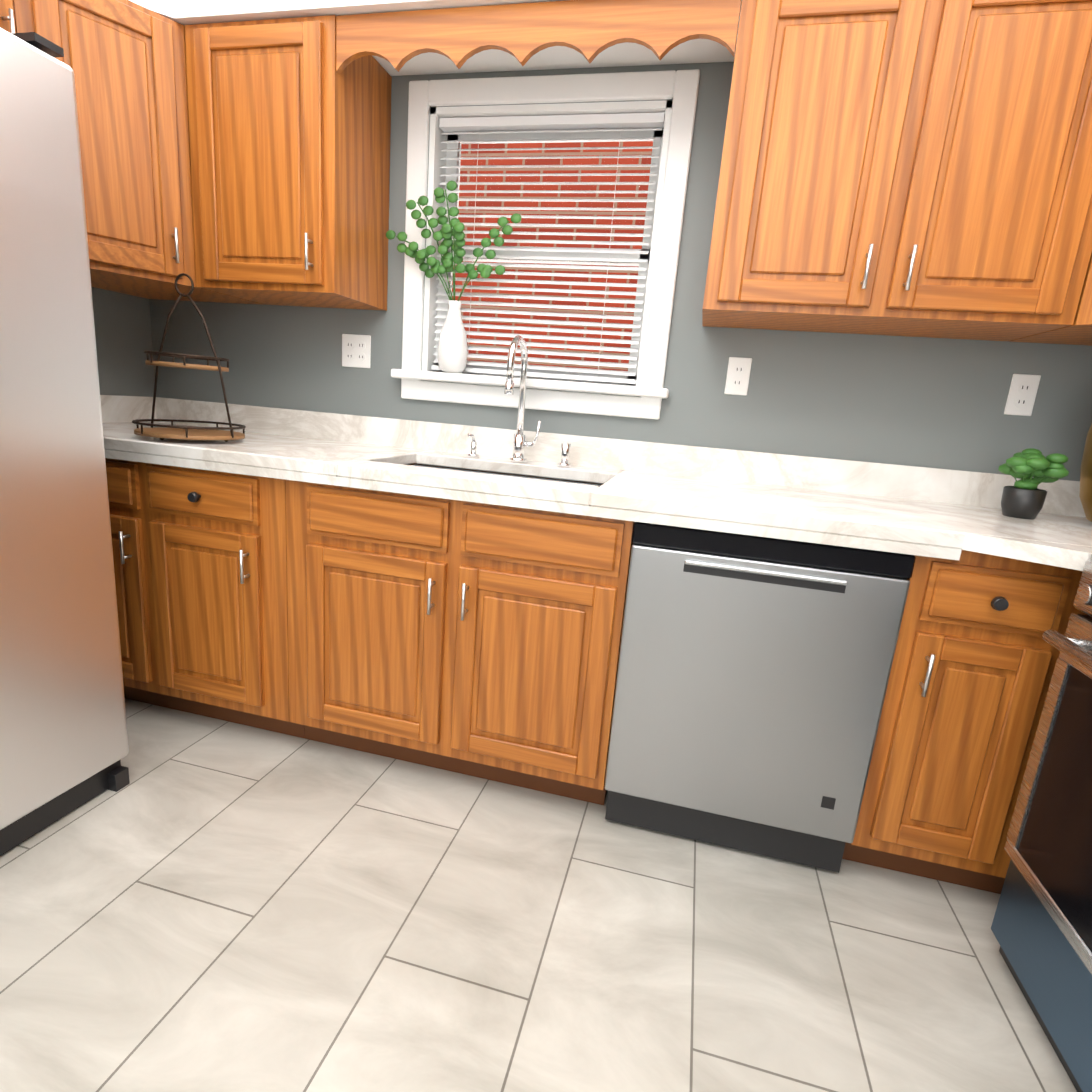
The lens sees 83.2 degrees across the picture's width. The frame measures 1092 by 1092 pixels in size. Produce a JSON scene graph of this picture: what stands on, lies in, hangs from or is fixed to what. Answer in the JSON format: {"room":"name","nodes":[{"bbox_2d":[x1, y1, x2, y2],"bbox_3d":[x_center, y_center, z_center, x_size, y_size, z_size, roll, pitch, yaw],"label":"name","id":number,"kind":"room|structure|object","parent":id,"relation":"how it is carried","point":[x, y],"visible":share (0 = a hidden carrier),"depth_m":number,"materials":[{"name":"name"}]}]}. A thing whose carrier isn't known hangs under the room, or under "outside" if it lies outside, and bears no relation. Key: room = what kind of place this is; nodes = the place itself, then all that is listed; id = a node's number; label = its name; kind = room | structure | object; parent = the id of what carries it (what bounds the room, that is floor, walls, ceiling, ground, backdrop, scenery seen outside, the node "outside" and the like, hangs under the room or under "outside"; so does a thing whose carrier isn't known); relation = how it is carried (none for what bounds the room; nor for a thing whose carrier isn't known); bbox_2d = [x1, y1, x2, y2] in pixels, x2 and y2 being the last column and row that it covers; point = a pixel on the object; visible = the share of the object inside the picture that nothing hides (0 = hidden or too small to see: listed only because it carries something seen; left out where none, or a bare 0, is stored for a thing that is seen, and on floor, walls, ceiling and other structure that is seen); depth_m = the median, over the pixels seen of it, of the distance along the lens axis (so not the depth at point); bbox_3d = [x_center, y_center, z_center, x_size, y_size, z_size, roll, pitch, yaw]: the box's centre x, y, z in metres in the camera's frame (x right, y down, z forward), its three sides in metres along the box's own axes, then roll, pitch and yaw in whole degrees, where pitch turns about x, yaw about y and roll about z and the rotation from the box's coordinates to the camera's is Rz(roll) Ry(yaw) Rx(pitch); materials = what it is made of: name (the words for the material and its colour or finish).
{"room":"kitchen","nodes":[
{"label":"kitchen","id":0,"kind":"room"},
{"bbox_2d":[91,287,153,396],"bbox_3d":[-2.233,-0.345,0.173,0.150,2.460,5.150,8,13,13],"label":"wall","id":1,"kind":"structure","parent":0,"point":[122,324],"depth_m":2.34,"materials":[{"name":"grey paint"}]},
{"bbox_2d":[0,0,15,32],"bbox_3d":[-1.559,-1.327,1.414,0.351,0.320,0.412,8,13,13],"label":"upper cabinet","id":2,"kind":"object","parent":1,"relation":"attached to","point":[7,20],"visible":0.4,"depth_m":1.53,"materials":[{"name":"brown wood"}]},
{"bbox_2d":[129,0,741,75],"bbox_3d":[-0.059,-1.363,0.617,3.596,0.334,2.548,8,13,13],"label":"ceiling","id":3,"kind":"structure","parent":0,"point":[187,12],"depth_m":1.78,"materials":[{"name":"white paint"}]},
{"bbox_2d":[386,181,521,373],"bbox_3d":[-0.317,-0.884,2.064,0.472,0.583,0.151,8,13,13],"label":"vase","id":4,"kind":"object","parent":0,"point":[452,351],"depth_m":2.04,"materials":[{"name":"white ceramic"}]},
{"bbox_2d":[0,698,1076,1091],"bbox_3d":[-0.519,1.121,0.043,3.900,0.060,5.150,8,13,13],"label":"floor","id":5,"kind":"structure","parent":0,"point":[202,904],"depth_m":1.28,"materials":[{"name":"tile"}]},
{"bbox_2d":[0,28,129,855],"bbox_3d":[-1.492,-0.163,1.209,0.797,1.760,0.795,8,13,13],"label":"refrigerator","id":6,"kind":"object","parent":5,"relation":"on","point":[64,748],"visible":1,"depth_m":1.38,"materials":[{"name":"silver metal"}]},
{"bbox_2d":[105,458,304,737],"bbox_3d":[-1.206,0.087,2.199,1.055,0.873,0.670,8,13,13],"label":"base cabinet","id":7,"kind":"object","parent":5,"relation":"on","point":[200,562],"visible":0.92,"depth_m":1.86,"materials":[{"name":"brown wood"}]},
{"bbox_2d":[100,395,1091,570],"bbox_3d":[0.052,-0.224,1.776,3.596,0.161,0.744,8,13,13],"label":"countertop","id":8,"kind":"structure","parent":7,"relation":"on","point":[927,511],"depth_m":1.79,"materials":[{"name":"stone"}]},
{"bbox_2d":[132,273,245,441],"bbox_3d":[-1.090,-0.569,1.872,0.308,0.486,0.308,8,13,13],"label":"tiered stand","id":9,"kind":"object","parent":8,"relation":"on","point":[171,431],"visible":1,"depth_m":1.84,"materials":[{"name":"brown wood"}]},
{"bbox_2d":[412,465,600,486],"bbox_3d":[-0.163,-0.102,1.879,0.684,0.200,0.349,8,13,13],"label":"sink basin","id":10,"kind":"object","parent":8,"relation":"in","point":[598,485],"visible":0.02,"depth_m":2.01,"materials":[{"name":"silver metal"}]},
{"bbox_2d":[467,335,570,466],"bbox_3d":[-0.094,-0.464,1.966,0.362,0.396,0.194,8,13,13],"label":"faucet","id":11,"kind":"object","parent":8,"relation":"on","point":[520,444],"visible":1,"depth_m":2.02,"materials":[{"name":"silver metal"}]},
{"bbox_2d":[998,448,1068,518],"bbox_3d":[1.280,-0.166,1.630,0.145,0.183,0.133,8,13,13],"label":"potted plant","id":12,"kind":"object","parent":8,"relation":"on","point":[1023,497],"visible":1,"depth_m":1.61,"materials":[{"name":"black"}]},
{"bbox_2d":[1079,424,1091,521],"bbox_3d":[1.509,-0.235,1.492,0.312,0.415,0.312,8,13,13],"label":"vase","id":13,"kind":"object","parent":8,"relation":"on","point":[1085,495],"visible":1,"depth_m":1.56,"materials":[{"name":"gold metal"}]},
{"bbox_2d":[286,463,634,804],"bbox_3d":[-0.222,0.218,1.976,0.976,0.873,0.670,8,13,13],"label":"base cabinet","id":14,"kind":"object","parent":5,"relation":"on","point":[480,640],"visible":0.92,"depth_m":1.68,"materials":[{"name":"brown wood"}]},
{"bbox_2d":[604,522,915,872],"bbox_3d":[0.551,0.327,1.788,0.622,0.864,0.604,8,13,13],"label":"dishwasher","id":15,"kind":"object","parent":5,"relation":"on","point":[753,675],"visible":0.92,"depth_m":1.50,"materials":[{"name":"silver metal"}]},
{"bbox_2d":[842,549,1087,893],"bbox_3d":[1.310,0.422,1.630,0.931,0.873,0.670,8,13,13],"label":"base cabinet","id":16,"kind":"object","parent":5,"relation":"on","point":[976,655],"visible":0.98,"depth_m":1.40,"materials":[{"name":"brown wood"}]},
{"bbox_2d":[991,555,1091,1091],"bbox_3d":[1.205,0.437,0.771,0.736,1.215,0.865,8,13,13],"label":"range","id":17,"kind":"object","parent":5,"relation":"on","point":[1041,927],"visible":1,"depth_m":1.16,"materials":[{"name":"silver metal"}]},
{"bbox_2d":[149,62,1091,480],"bbox_3d":[0.184,-0.600,2.137,3.600,2.460,0.150,8,13,13],"label":"wall","id":18,"kind":"structure","parent":0,"point":[921,402],"depth_m":1.95,"materials":[{"name":"grey paint"}]},
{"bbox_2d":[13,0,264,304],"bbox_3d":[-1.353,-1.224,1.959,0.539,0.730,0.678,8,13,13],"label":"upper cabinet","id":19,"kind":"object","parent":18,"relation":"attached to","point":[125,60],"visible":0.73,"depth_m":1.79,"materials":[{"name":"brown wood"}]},
{"bbox_2d":[185,15,391,310],"bbox_3d":[-0.826,-1.188,1.986,0.500,0.730,0.383,8,13,13],"label":"upper cabinet","id":20,"kind":"object","parent":18,"relation":"attached to","point":[290,128],"visible":1,"depth_m":1.85,"materials":[{"name":"brown wood"}]},
{"bbox_2d":[336,0,740,73],"bbox_3d":[-0.059,-1.349,1.626,1.096,0.135,0.020,8,13,13],"label":"wood valance","id":21,"kind":"object","parent":20,"relation":"attached to","point":[524,33],"visible":1,"depth_m":1.61,"materials":[{"name":"brown wood"}]},
{"bbox_2d":[342,334,370,367],"bbox_3d":[-0.695,-0.713,2.252,0.115,0.115,0.010,8,13,13],"label":"electrical outlet","id":22,"kind":"object","parent":18,"relation":"attached to","point":[356,350],"visible":1,"depth_m":2.25,"materials":[{"name":"white plastic"}]},
{"bbox_2d":[391,69,699,419],"bbox_3d":[-0.022,-0.979,2.076,0.970,1.010,0.215,8,13,13],"label":"window","id":23,"kind":"structure","parent":18,"relation":"in","point":[675,133],"depth_m":2.06,"materials":[{"name":"white wood"}]},
{"bbox_2d":[431,112,664,383],"bbox_3d":[-0.022,-0.986,2.072,0.740,0.806,0.040,8,13,13],"label":"window blinds","id":24,"kind":"object","parent":23,"relation":"attached to","point":[569,123],"visible":0.85,"depth_m":2.06,"materials":[{"name":"white plastic"}]},
{"bbox_2d":[724,357,751,395],"bbox_3d":[0.611,-0.539,1.956,0.070,0.115,0.010,8,13,13],"label":"electrical outlet","id":25,"kind":"object","parent":18,"relation":"attached to","point":[738,375],"visible":1,"depth_m":1.95,"materials":[{"name":"white plastic"}]},
{"bbox_2d":[702,0,1091,340],"bbox_3d":[0.893,-0.959,1.597,0.855,0.730,0.383,8,13,13],"label":"upper cabinet","id":26,"kind":"object","parent":18,"relation":"attached to","point":[915,168],"visible":1,"depth_m":1.46,"materials":[{"name":"brown wood"}]},
{"bbox_2d":[1004,374,1040,415],"bbox_3d":[1.380,-0.437,1.782,0.070,0.115,0.010,8,13,13],"label":"electrical outlet","id":27,"kind":"object","parent":18,"relation":"attached to","point":[1022,393],"visible":1,"depth_m":1.78,"materials":[{"name":"white plastic"}]},
{"bbox_2d":[1009,252,1091,345],"bbox_3d":[1.579,-0.842,1.331,0.608,0.730,0.608,8,13,13],"label":"upper cabinet","id":28,"kind":"object","parent":18,"relation":"attached to","point":[1078,331],"visible":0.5,"depth_m":1.52,"materials":[{"name":"brown wood"}]}
]}

